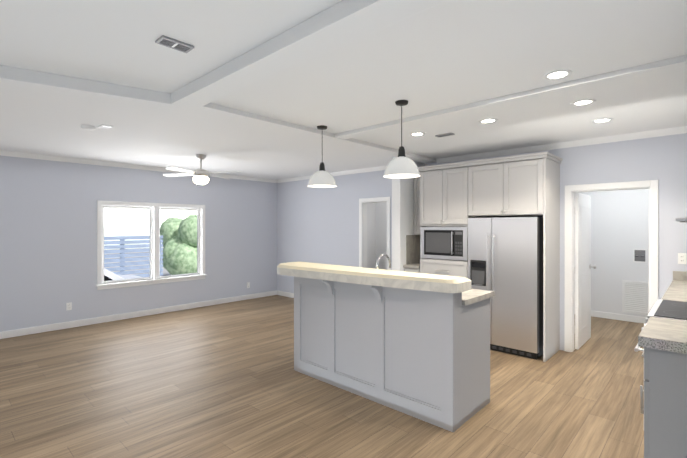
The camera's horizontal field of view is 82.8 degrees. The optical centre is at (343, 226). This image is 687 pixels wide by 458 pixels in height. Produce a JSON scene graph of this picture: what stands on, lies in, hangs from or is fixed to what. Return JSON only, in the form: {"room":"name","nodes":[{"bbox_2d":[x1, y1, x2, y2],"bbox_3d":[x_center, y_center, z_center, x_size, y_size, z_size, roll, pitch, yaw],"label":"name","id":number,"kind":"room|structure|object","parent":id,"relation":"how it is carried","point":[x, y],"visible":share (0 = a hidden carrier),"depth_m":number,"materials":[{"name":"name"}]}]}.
{"room":"kitchen","nodes":[
{"label":"kitchen","id":0,"kind":"room"},
{"bbox_2d":[0,155,276,331],"bbox_3d":[-4.583,0.248,5.612,0.120,2.600,9.140,0,0,43],"label":"wall","id":1,"kind":"structure","parent":0,"point":[48,240],"depth_m":6.16,"materials":[{"name":"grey paint"}]},
{"bbox_2d":[66,302,71,310],"bbox_3d":[-4.189,1.217,5.943,0.008,0.114,0.070,0,0,43],"label":"electrical outlet","id":2,"kind":"object","parent":1,"relation":"attached to","point":[68,306],"visible":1,"depth_m":5.94,"materials":[{"name":"white plastic"}]},
{"bbox_2d":[0,290,276,338],"bbox_3d":[-4.533,1.498,5.567,0.017,0.100,8.900,0,0,43],"label":"baseboard","id":3,"kind":"structure","parent":1,"relation":"attached to","point":[89,321],"depth_m":6.47,"materials":[{"name":"white wood"}]},
{"bbox_2d":[0,150,276,182],"bbox_3d":[-4.527,-1.017,5.557,0.035,0.070,8.900,0,0,43],"label":"crown molding","id":4,"kind":"structure","parent":1,"relation":"attached to","point":[2,152],"depth_m":6.29,"materials":[{"name":"white wood"}]},
{"bbox_2d":[96,200,206,289],"bbox_3d":[-3.340,0.295,6.914,0.165,1.430,1.870,0,0,43],"label":"window","id":5,"kind":"structure","parent":1,"relation":"in","point":[155,277],"depth_m":6.86,"materials":[{"name":"white plastic"}]},
{"bbox_2d":[0,295,643,457],"bbox_3d":[-0.937,1.576,3.947,7.730,0.050,11.670,0,0,43],"label":"floor","id":6,"kind":"structure","parent":0,"point":[225,380],"depth_m":3.48,"materials":[{"name":"brown wood"}]},
{"bbox_2d":[294,265,492,432],"bbox_3d":[0.345,1.021,3.784,1.866,1.061,0.881,0,0,43],"label":"kitchen island","id":7,"kind":"object","parent":6,"relation":"on","point":[414,344],"depth_m":3.33,"materials":[{"name":"grey wood"}]},
{"bbox_2d":[277,265,470,296],"bbox_3d":[0.107,0.455,3.569,2.030,0.070,0.435,0,0,43],"label":"island countertop","id":8,"kind":"structure","parent":7,"relation":"on","point":[403,282],"depth_m":3.25,"materials":[{"name":"beige stone"}]},
{"bbox_2d":[465,291,494,304],"bbox_3d":[0.443,0.592,3.886,1.910,0.040,0.584,0,0,43],"label":"island countertop","id":9,"kind":"structure","parent":7,"relation":"on","point":[483,295],"depth_m":3.23,"materials":[{"name":"beige stone"}]},
{"bbox_2d":[404,268,414,271],"bbox_3d":[1.217,1.077,5.879,0.340,0.940,0.596,0,0,43],"label":"base cabinet","id":10,"kind":"object","parent":6,"relation":"on","point":[405,269],"depth_m":5.71,"materials":[{"name":"grey wood"}]},
{"bbox_2d":[403,264,414,267],"bbox_3d":[1.189,0.587,5.898,0.272,0.040,0.606,0,0,43],"label":"countertop","id":11,"kind":"structure","parent":10,"relation":"on","point":[407,265],"depth_m":5.72,"materials":[{"name":"beige stone"}]},
{"bbox_2d":[415,256,467,278],"bbox_3d":[1.543,1.000,5.576,0.782,1.095,0.596,0,0,43],"label":"base cabinet","id":12,"kind":"object","parent":6,"relation":"on","point":[459,268],"depth_m":5.35,"materials":[{"name":"grey wood"}]},
{"bbox_2d":[420,227,467,260],"bbox_3d":[1.541,0.223,5.533,0.706,0.444,0.598,0,0,43],"label":"microwave","id":13,"kind":"object","parent":12,"relation":"in","point":[449,243],"visible":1,"depth_m":5.33,"materials":[{"name":"grey metal"}]},
{"bbox_2d":[468,217,542,359],"bbox_3d":[2.110,0.718,4.975,0.845,1.662,0.660,0,0,43],"label":"fridge","id":14,"kind":"object","parent":6,"relation":"on","point":[505,259],"visible":0.73,"depth_m":4.69,"materials":[{"name":"grey metal"}]},
{"bbox_2d":[634,299,686,379],"bbox_3d":[2.412,1.048,2.582,0.713,1.010,0.764,0,0,43],"label":"range","id":15,"kind":"object","parent":6,"relation":"on","point":[671,309],"visible":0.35,"depth_m":2.62,"materials":[{"name":"silver metal"}]},
{"bbox_2d":[640,343,686,457],"bbox_3d":[1.999,1.084,2.055,0.606,0.940,0.566,0,0,43],"label":"base cabinet","id":16,"kind":"object","parent":6,"relation":"on","point":[665,370],"depth_m":2.00,"materials":[{"name":"grey wood"}]},
{"bbox_2d":[638,317,686,350],"bbox_3d":[1.985,0.594,2.053,0.626,0.040,0.586,0,0,43],"label":"countertop","id":17,"kind":"structure","parent":16,"relation":"on","point":[657,332],"depth_m":2.07,"materials":[{"name":"beige stone"}]},
{"bbox_2d":[662,279,686,301],"bbox_3d":[3.224,0.592,3.383,0.626,0.040,1.512,0,0,43],"label":"countertop","id":18,"kind":"structure","parent":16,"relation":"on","point":[677,291],"depth_m":3.44,"materials":[{"name":"beige stone"}]},
{"bbox_2d":[0,0,686,179],"bbox_3d":[-1.799,-1.087,3.016,7.730,0.080,9.140,0,0,43],"label":"ceiling","id":19,"kind":"structure","parent":0,"point":[447,54],"depth_m":2.73,"materials":[{"name":"white paint"}]},
{"bbox_2d":[81,124,112,130],"bbox_3d":[-2.584,-1.032,4.064,0.266,0.034,0.236,0,0,43],"label":"smoke detector","id":20,"kind":"object","parent":19,"relation":"attached to","point":[89,127],"visible":0.98,"depth_m":4.04,"materials":[{"name":"white plastic"}]},
{"bbox_2d":[155,35,193,52],"bbox_3d":[-0.961,-1.040,2.221,0.100,0.012,0.180,0,0,43],"label":"ceiling vent","id":21,"kind":"object","parent":19,"relation":"in","point":[169,42],"visible":0.98,"depth_m":2.21,"materials":[{"name":"grey metal"}]},
{"bbox_2d":[162,154,241,184],"bbox_3d":[-2.089,-0.834,5.705,0.997,0.434,0.997,0,0,-27],"label":"ceiling fan","id":22,"kind":"object","parent":19,"relation":"hanging from","point":[201,176],"visible":1,"depth_m":5.63,"materials":[{"name":"silver metal"}]},
{"bbox_2d":[308,125,336,187],"bbox_3d":[-0.224,-0.736,4.084,0.308,0.624,0.308,0,0,43],"label":"pendant light","id":23,"kind":"object","parent":19,"relation":"hanging from","point":[321,178],"visible":1,"depth_m":4.00,"materials":[{"name":"white glass"}]},
{"bbox_2d":[0,0,686,162],"bbox_3d":[-0.956,-1.002,2.079,4.978,0.086,9.122,0,0,43],"label":"ceiling beam","id":24,"kind":"structure","parent":19,"relation":"attached to","point":[339,24],"depth_m":2.65,"materials":[{"name":"white paint"}]},
{"bbox_2d":[383,100,419,178],"bbox_3d":[0.488,-0.735,3.264,0.308,0.624,0.308,0,0,43],"label":"pendant light","id":25,"kind":"object","parent":19,"relation":"hanging from","point":[401,165],"visible":1,"depth_m":3.19,"materials":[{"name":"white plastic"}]},
{"bbox_2d":[410,132,424,135],"bbox_3d":[0.837,-1.046,4.401,0.176,0.008,0.176,0,0,43],"label":"recessed light","id":26,"kind":"object","parent":19,"relation":"in","point":[417,133],"visible":1,"depth_m":4.39,"materials":[{"name":"white plastic"}]},
{"bbox_2d":[435,133,454,136],"bbox_3d":[1.154,-1.044,4.433,0.200,0.012,0.085,0,0,43],"label":"ceiling vent","id":27,"kind":"object","parent":19,"relation":"in","point":[445,134],"visible":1,"depth_m":4.43,"materials":[{"name":"grey metal"}]},
{"bbox_2d":[479,118,497,123],"bbox_3d":[1.429,-1.045,3.849,0.176,0.008,0.176,0,0,43],"label":"recessed light","id":28,"kind":"object","parent":19,"relation":"in","point":[490,120],"visible":0.92,"depth_m":3.83,"materials":[{"name":"white plastic"}]},
{"bbox_2d":[543,69,571,79],"bbox_3d":[1.471,-1.042,2.676,0.176,0.008,0.176,0,0,43],"label":"recessed light","id":29,"kind":"object","parent":19,"relation":"in","point":[556,74],"visible":1,"depth_m":2.67,"materials":[{"name":"white plastic"}]},
{"bbox_2d":[571,99,595,105],"bbox_3d":[2.016,-1.044,3.275,0.176,0.008,0.176,0,0,43],"label":"recessed light","id":30,"kind":"object","parent":19,"relation":"in","point":[581,102],"visible":0.96,"depth_m":3.27,"materials":[{"name":"white plastic"}]},
{"bbox_2d":[592,118,612,122],"bbox_3d":[2.548,-1.045,3.832,0.176,0.008,0.176,0,0,43],"label":"recessed light","id":31,"kind":"object","parent":19,"relation":"in","point":[601,120],"visible":0.96,"depth_m":3.83,"materials":[{"name":"white plastic"}]},
{"bbox_2d":[367,203,375,268],"bbox_3d":[0.263,0.313,8.101,0.120,2.460,1.110,0,0,43],"label":"wall","id":32,"kind":"structure","parent":0,"point":[371,207],"depth_m":8.38,"materials":[{"name":"white paint"}]},
{"bbox_2d":[376,202,386,269],"bbox_3d":[1.472,0.314,7.843,2.240,2.460,0.120,0,0,43],"label":"wall","id":33,"kind":"structure","parent":0,"point":[376,230],"depth_m":8.37,"materials":[{"name":"white paint"}]},
{"bbox_2d":[392,156,424,270],"bbox_3d":[1.009,0.247,6.018,0.150,2.599,0.678,0,0,43],"label":"wall","id":34,"kind":"structure","parent":0,"point":[402,208],"depth_m":5.79,"materials":[{"name":"white paint"}]},
{"bbox_2d":[407,236,419,263],"bbox_3d":[1.117,0.347,6.011,0.012,0.440,0.514,0,0,43],"label":"backsplash","id":35,"kind":"structure","parent":34,"relation":"attached to","point":[413,242],"depth_m":5.93,"materials":[{"name":"grey tile"}]},
{"bbox_2d":[277,133,686,350],"bbox_3d":[1.319,0.246,6.278,7.610,2.600,0.120,0,0,43],"label":"wall","id":36,"kind":"structure","parent":0,"point":[318,225],"depth_m":4.88,"materials":[{"name":"grey paint"}]},
{"bbox_2d":[277,290,293,297],"bbox_3d":[-0.600,1.493,7.976,2.430,0.100,0.014,0,0,43],"label":"baseboard","id":37,"kind":"structure","parent":36,"relation":"attached to","point":[282,293],"depth_m":8.60,"materials":[{"name":"white wood"}]},
{"bbox_2d":[277,163,425,182],"bbox_3d":[-0.088,-1.021,7.479,3.790,0.070,0.035,0,0,43],"label":"crown molding","id":38,"kind":"structure","parent":36,"relation":"attached to","point":[378,168],"depth_m":7.36,"materials":[{"name":"white wood"}]},
{"bbox_2d":[359,197,389,269],"bbox_3d":[0.591,0.515,6.956,0.700,2.060,0.152,0,0,43],"label":"door frame","id":39,"kind":"structure","parent":36,"relation":"attached to","point":[363,202],"depth_m":7.10,"materials":[{"name":"white wood"}]},
{"bbox_2d":[411,177,419,235],"bbox_3d":[1.285,-0.351,5.999,0.272,0.955,0.326,0,0,43],"label":"upper cabinet","id":40,"kind":"object","parent":36,"relation":"attached to","point":[416,180],"depth_m":5.94,"materials":[{"name":"grey"}]},
{"bbox_2d":[419,160,490,227],"bbox_3d":[1.586,-0.417,5.534,0.794,0.820,0.596,0,0,43],"label":"upper cabinet","id":41,"kind":"object","parent":36,"relation":"attached to","point":[458,194],"depth_m":5.30,"materials":[{"name":"grey wood"}]},
{"bbox_2d":[475,152,558,216],"bbox_3d":[2.162,-0.481,4.997,0.910,0.690,0.596,0,0,43],"label":"upper cabinet","id":42,"kind":"object","parent":36,"relation":"attached to","point":[512,185],"depth_m":4.70,"materials":[{"name":"grey wood"}]},
{"bbox_2d":[436,126,686,163],"bbox_3d":[2.703,-1.016,4.879,3.440,0.070,0.035,0,0,43],"label":"crown molding","id":43,"kind":"structure","parent":36,"relation":"attached to","point":[639,135],"depth_m":4.77,"materials":[{"name":"white wood"}]},
{"bbox_2d":[575,193,595,348],"bbox_3d":[3.170,0.556,5.146,0.186,1.962,0.747,0,0,43],"label":"door leaf","id":44,"kind":"structure","parent":36,"relation":"in","point":[583,266],"depth_m":5.04,"materials":[{"name":"white wood"}]},
{"bbox_2d":[564,180,658,351],"bbox_3d":[3.133,0.520,4.588,0.910,2.060,0.152,0,0,43],"label":"door frame","id":45,"kind":"structure","parent":36,"relation":"attached to","point":[652,186],"depth_m":4.74,"materials":[{"name":"white wood"}]},
{"bbox_2d":[674,271,686,282],"bbox_3d":[3.725,0.521,3.936,0.606,0.100,0.020,0,0,43],"label":"backsplash","id":46,"kind":"structure","parent":36,"relation":"attached to","point":[677,274],"depth_m":4.09,"materials":[{"name":"beige stone"}]},
{"bbox_2d":[675,218,686,221],"bbox_3d":[2.490,-0.121,2.508,0.502,0.181,0.756,0,0,43],"label":"range hood","id":47,"kind":"object","parent":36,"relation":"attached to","point":[681,219],"visible":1,"depth_m":2.39,"materials":[{"name":"silver metal"}]},
{"bbox_2d":[678,253,686,263],"bbox_3d":[3.565,0.336,4.097,0.070,0.114,0.008,0,0,43],"label":"outlet","id":48,"kind":"object","parent":36,"relation":"attached to","point":[682,258],"visible":1,"depth_m":4.09,"materials":[{"name":"white plastic"}]},
{"bbox_2d":[575,189,648,316],"bbox_3d":[4.685,0.316,6.422,2.880,2.460,0.120,0,0,43],"label":"wall","id":49,"kind":"structure","parent":0,"point":[619,226],"depth_m":6.45,"materials":[{"name":"white paint"}]},
{"bbox_2d":[591,311,645,322],"bbox_3d":[4.638,1.496,6.374,2.640,0.100,0.017,0,0,43],"label":"baseboard","id":50,"kind":"structure","parent":49,"relation":"attached to","point":[637,319],"depth_m":6.45,"materials":[{"name":"white wood"}]},
{"bbox_2d":[622,280,648,314],"bbox_3d":[4.726,1.141,6.291,0.360,0.530,0.014,0,0,43],"label":"air vent","id":51,"kind":"object","parent":49,"relation":"in","point":[635,297],"visible":0.96,"depth_m":6.30,"materials":[{"name":"white plastic"}]},
{"bbox_2d":[633,249,646,262],"bbox_3d":[4.752,0.467,6.245,0.180,0.220,0.045,0,0,43],"label":"washer outlet box","id":52,"kind":"object","parent":49,"relation":"attached to","point":[639,255],"visible":1,"depth_m":6.25,"materials":[{"name":"white plastic"}]},
{"label":"outside","id":53,"kind":"structure","parent":0,"visible":0},
{"bbox_2d":[104,247,171,275],"bbox_3d":[-15.754,2.150,17.729,32.720,0.050,55.000,0,0,43],"label":"ground","id":54,"kind":"structure","parent":53,"point":[165,272],"depth_m":22.39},
{"bbox_2d":[104,268,143,280],"bbox_3d":[-6.754,1.476,9.138,1.800,1.330,4.289,0,0,43],"label":"car","id":55,"kind":"object","parent":54,"relation":"on","point":[109,275],"visible":0.08,"depth_m":9.31,"materials":[{"name":"white paint"}]},
{"bbox_2d":[104,235,162,276],"bbox_3d":[-7.168,1.214,11.609,0.125,1.845,3.450,0,0,43],"label":"fence","id":56,"kind":"object","parent":54,"relation":"on","point":[122,251],"visible":0.25,"depth_m":12.06,"materials":[{"name":"wood"}]},
{"bbox_2d":[160,215,196,274],"bbox_3d":[-6.002,0.773,15.487,2.664,2.712,2.524,0,0,43],"label":"tree","id":57,"kind":"object","parent":54,"relation":"on","point":[179,243],"visible":0.5,"depth_m":14.37,"materials":[{"name":"green plant"}]}
]}

